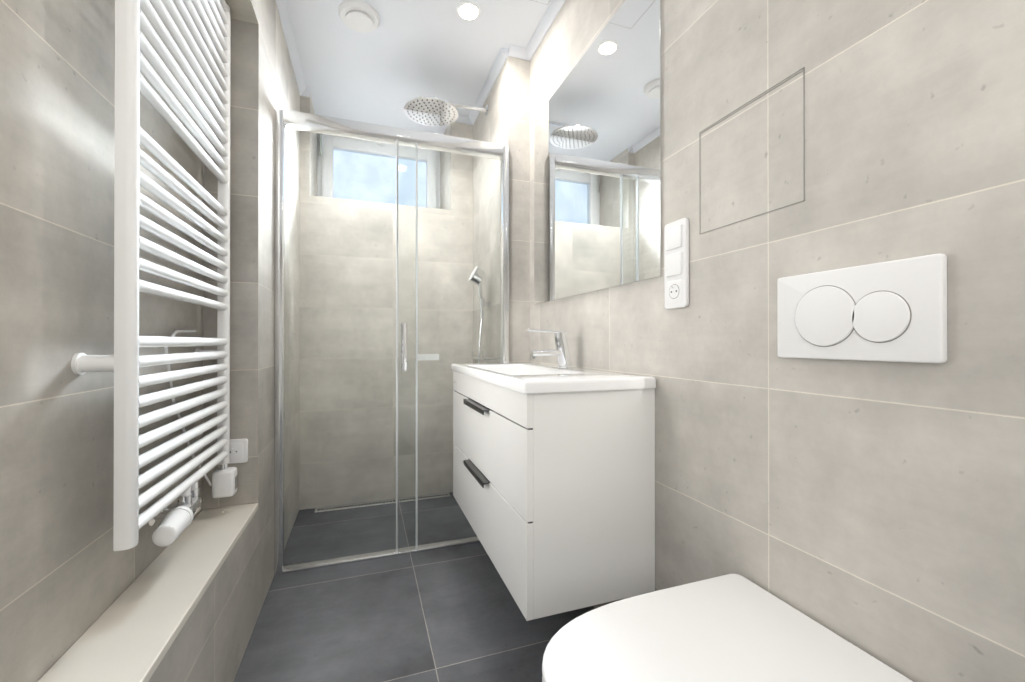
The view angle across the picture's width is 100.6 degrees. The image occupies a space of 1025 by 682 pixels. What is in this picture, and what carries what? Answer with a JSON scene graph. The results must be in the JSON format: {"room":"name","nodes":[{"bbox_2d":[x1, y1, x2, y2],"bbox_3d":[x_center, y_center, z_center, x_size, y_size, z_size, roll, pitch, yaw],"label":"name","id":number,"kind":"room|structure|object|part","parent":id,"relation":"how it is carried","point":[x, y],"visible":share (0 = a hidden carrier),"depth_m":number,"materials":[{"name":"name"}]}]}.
{"room":"bathroom","nodes":[
{"label":"bathroom","id":0,"kind":"room"},
{"bbox_2d":[0,0,203,681],"bbox_3d":[-0.942,-0.242,0.981,0.120,2.400,4.150,0,0,-19],"label":"wall","id":1,"kind":"structure","parent":0,"point":[69,575],"depth_m":0.76,"materials":[{"name":"tile"}]},
{"bbox_2d":[71,0,237,550],"bbox_3d":[-0.862,-0.296,1.103,0.111,1.600,0.649,0,0,-19],"label":"towel radiator","id":2,"kind":"object","parent":1,"relation":"attached to","point":[189,41],"visible":1,"depth_m":0.97,"materials":[{"name":"white metal"}]},
{"bbox_2d":[38,0,299,681],"bbox_3d":[-0.870,-0.241,1.202,0.162,2.400,3.780,0,0,-19],"label":"wall","id":3,"kind":"structure","parent":0,"point":[264,86],"depth_m":1.45,"materials":[{"name":"tile"}]},
{"bbox_2d":[229,438,247,463],"bbox_3d":[-0.944,0.375,1.441,0.082,0.082,0.017,0,0,-19],"label":"socket","id":4,"kind":"object","parent":3,"relation":"attached to","point":[238,450],"visible":0.62,"depth_m":1.44,"materials":[{"name":"white plastic"}]},
{"bbox_2d":[275,0,309,96],"bbox_3d":[-0.627,-1.425,0.830,0.052,0.035,3.410,0,0,-19],"label":"crown molding","id":5,"kind":"structure","parent":3,"relation":"attached to","point":[282,7],"depth_m":2.04,"materials":[{"name":"white paint"}]},
{"bbox_2d":[299,194,472,509],"bbox_3d":[-0.818,0.064,2.830,1.015,1.800,0.500,0,0,-19],"label":"wall","id":6,"kind":"structure","parent":0,"point":[377,334],"depth_m":2.56,"materials":[{"name":"tile"}]},
{"bbox_2d":[300,94,472,211],"bbox_3d":[-0.818,-1.136,2.833,1.015,0.600,0.500,0,0,-19],"label":"window","id":7,"kind":"structure","parent":6,"relation":"in","point":[427,156],"depth_m":2.83,"materials":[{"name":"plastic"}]},
{"bbox_2d":[234,492,594,681],"bbox_3d":[-0.276,1.009,1.210,1.530,0.100,4.150,0,0,-19],"label":"floor","id":8,"kind":"structure","parent":0,"point":[452,614],"depth_m":1.50,"materials":[{"name":"tile"}]},
{"bbox_2d":[314,493,449,512],"bbox_3d":[-0.757,0.961,2.538,0.770,0.004,0.063,0,0,-19],"label":"linear drain","id":9,"kind":"object","parent":8,"relation":"on","point":[365,504],"depth_m":2.52,"materials":[{"name":"silver metal"}]},
{"bbox_2d":[274,109,508,575],"bbox_3d":[-0.496,0.002,1.908,1.015,1.917,0.103,0,0,-19],"label":"shower enclosure","id":10,"kind":"object","parent":8,"relation":"on","point":[309,122],"depth_m":1.88,"materials":[{"name":"clear glass"}]},
{"bbox_3d":[-0.481,0.026,1.884,0.030,0.210,0.048,0,0,-19],"label":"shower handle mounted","id":11,"kind":"part","parent":10,"relation":"part of","materials":[{"name":"silver metal"}]},
{"bbox_2d":[286,0,551,134],"bbox_3d":[-0.276,-1.491,1.218,1.530,0.100,4.150,0,0,-19],"label":"ceiling","id":12,"kind":"structure","parent":0,"point":[393,62],"depth_m":2.11,"materials":[{"name":"white paint"}]},
{"bbox_2d":[338,0,378,32],"bbox_3d":[-0.677,-1.422,1.877,0.170,0.034,0.170,0,0,-19],"label":"ceiling vent","id":13,"kind":"object","parent":12,"relation":"in","point":[359,16],"visible":0.98,"depth_m":1.85,"materials":[{"name":"white plastic"}]},
{"bbox_2d":[456,2,479,20],"bbox_3d":[-0.192,-1.436,1.856,0.104,0.006,0.104,0,0,-19],"label":"recessed light","id":14,"kind":"object","parent":12,"relation":"in","point":[468,11],"visible":1,"depth_m":1.85,"materials":[{"name":"white plastic"}]},
{"bbox_2d":[532,0,549,4],"bbox_3d":[0.060,-1.439,1.558,0.346,0.003,0.436,0,0,-19],"label":"recessed light","id":15,"kind":"object","parent":12,"relation":"attached to","point":[546,2],"visible":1,"depth_m":1.80,"materials":[{"name":"white paint"}]},
{"bbox_2d":[473,56,529,362],"bbox_3d":[-0.187,-0.237,2.739,0.115,2.400,1.330,0,0,-19],"label":"wall","id":16,"kind":"structure","parent":0,"point":[506,121],"depth_m":2.13,"materials":[{"name":"tile"}]},
{"bbox_2d":[404,96,488,126],"bbox_3d":[-0.360,-1.292,2.348,0.468,0.102,0.292,0,0,-19],"label":"shower","id":17,"kind":"object","parent":16,"relation":"attached to","point":[431,111],"visible":1,"depth_m":2.31,"materials":[{"name":"silver metal"}]},
{"bbox_2d":[469,266,499,362],"bbox_3d":[-0.167,-0.052,2.325,0.120,0.728,0.343,0,0,-19],"label":"shower rail","id":18,"kind":"object","parent":16,"relation":"attached to","point":[475,273],"depth_m":2.35,"materials":[{"name":"silver metal"}]},
{"bbox_2d":[463,44,512,124],"bbox_3d":[-0.159,-1.420,2.405,0.055,0.035,0.745,0,0,-19],"label":"crown molding","id":19,"kind":"structure","parent":16,"relation":"attached to","point":[503,53],"depth_m":2.33,"materials":[{"name":"white paint"}]},
{"bbox_2d":[530,0,1024,681],"bbox_3d":[0.389,-0.240,1.447,0.120,2.400,4.150,0,0,-19],"label":"wall","id":20,"kind":"structure","parent":0,"point":[876,510],"depth_m":0.74,"materials":[{"name":"tile"}]},
{"bbox_2d":[518,0,565,60],"bbox_3d":[0.509,-1.425,0.851,0.050,0.035,2.700,0,0,-19],"label":"crown molding","id":21,"kind":"structure","parent":20,"relation":"attached to","point":[541,30],"depth_m":1.94,"materials":[{"name":"white paint"}]},
{"bbox_2d":[451,362,655,620],"bbox_3d":[0.056,0.412,1.587,0.415,0.622,0.962,0,0,-19],"label":"vanity","id":22,"kind":"object","parent":20,"relation":"attached to","point":[554,481],"visible":0.98,"depth_m":1.16,"materials":[{"name":"white paint"}]},
{"bbox_2d":[525,329,573,368],"bbox_3d":[0.140,0.029,1.587,0.191,0.146,0.062,0,0,-19],"label":"faucet","id":23,"kind":"object","parent":22,"relation":"on","point":[561,351],"visible":1,"depth_m":1.58,"materials":[{"name":"silver metal"}]},
{"bbox_2d":[534,0,661,303],"bbox_3d":[0.261,-0.627,1.623,0.006,0.896,0.926,0,0,-19],"label":"mirror","id":24,"kind":"object","parent":20,"relation":"attached to","point":[598,172],"visible":1,"depth_m":1.46,"materials":[{"name":"white mirror"}]},
{"bbox_2d":[664,218,688,308],"bbox_3d":[0.434,-0.198,1.109,0.019,0.227,0.090,0,0,-19],"label":"socket","id":25,"kind":"object","parent":20,"relation":"attached to","point":[676,264],"visible":1,"depth_m":1.10,"materials":[{"name":"white plastic"}]},
{"bbox_2d":[542,574,912,681],"bbox_3d":[0.311,0.682,0.682,0.528,0.350,0.366,0,0,-19],"label":"toilet","id":26,"kind":"object","parent":20,"relation":"attached to","point":[732,628],"visible":1,"depth_m":0.71,"materials":[{"name":"white ceramic"}]},
{"bbox_2d":[699,67,804,233],"bbox_3d":[0.507,-0.390,0.927,0.001,0.253,0.265,0,0,-19],"label":"access hatch","id":27,"kind":"object","parent":20,"relation":"attached to","point":[803,68],"visible":1,"depth_m":0.83,"materials":[{"name":"grey"}]},
{"bbox_2d":[777,254,946,362],"bbox_3d":[0.570,-0.046,0.723,0.018,0.157,0.255,0,0,-19],"label":"flush plate","id":28,"kind":"object","parent":20,"relation":"attached to","point":[892,311],"visible":1,"depth_m":0.69,"materials":[{"name":"white plastic"}]},
{"label":"outside","id":29,"kind":"structure","parent":0,"visible":0},
{"bbox_2d":[333,150,425,206],"bbox_3d":[-1.080,-1.185,3.441,2.019,2.300,0.020,0,0,-19],"label":"sky","id":30,"kind":"structure","parent":29,"point":[355,193],"depth_m":3.43,"materials":[{"name":"white"}]}
]}

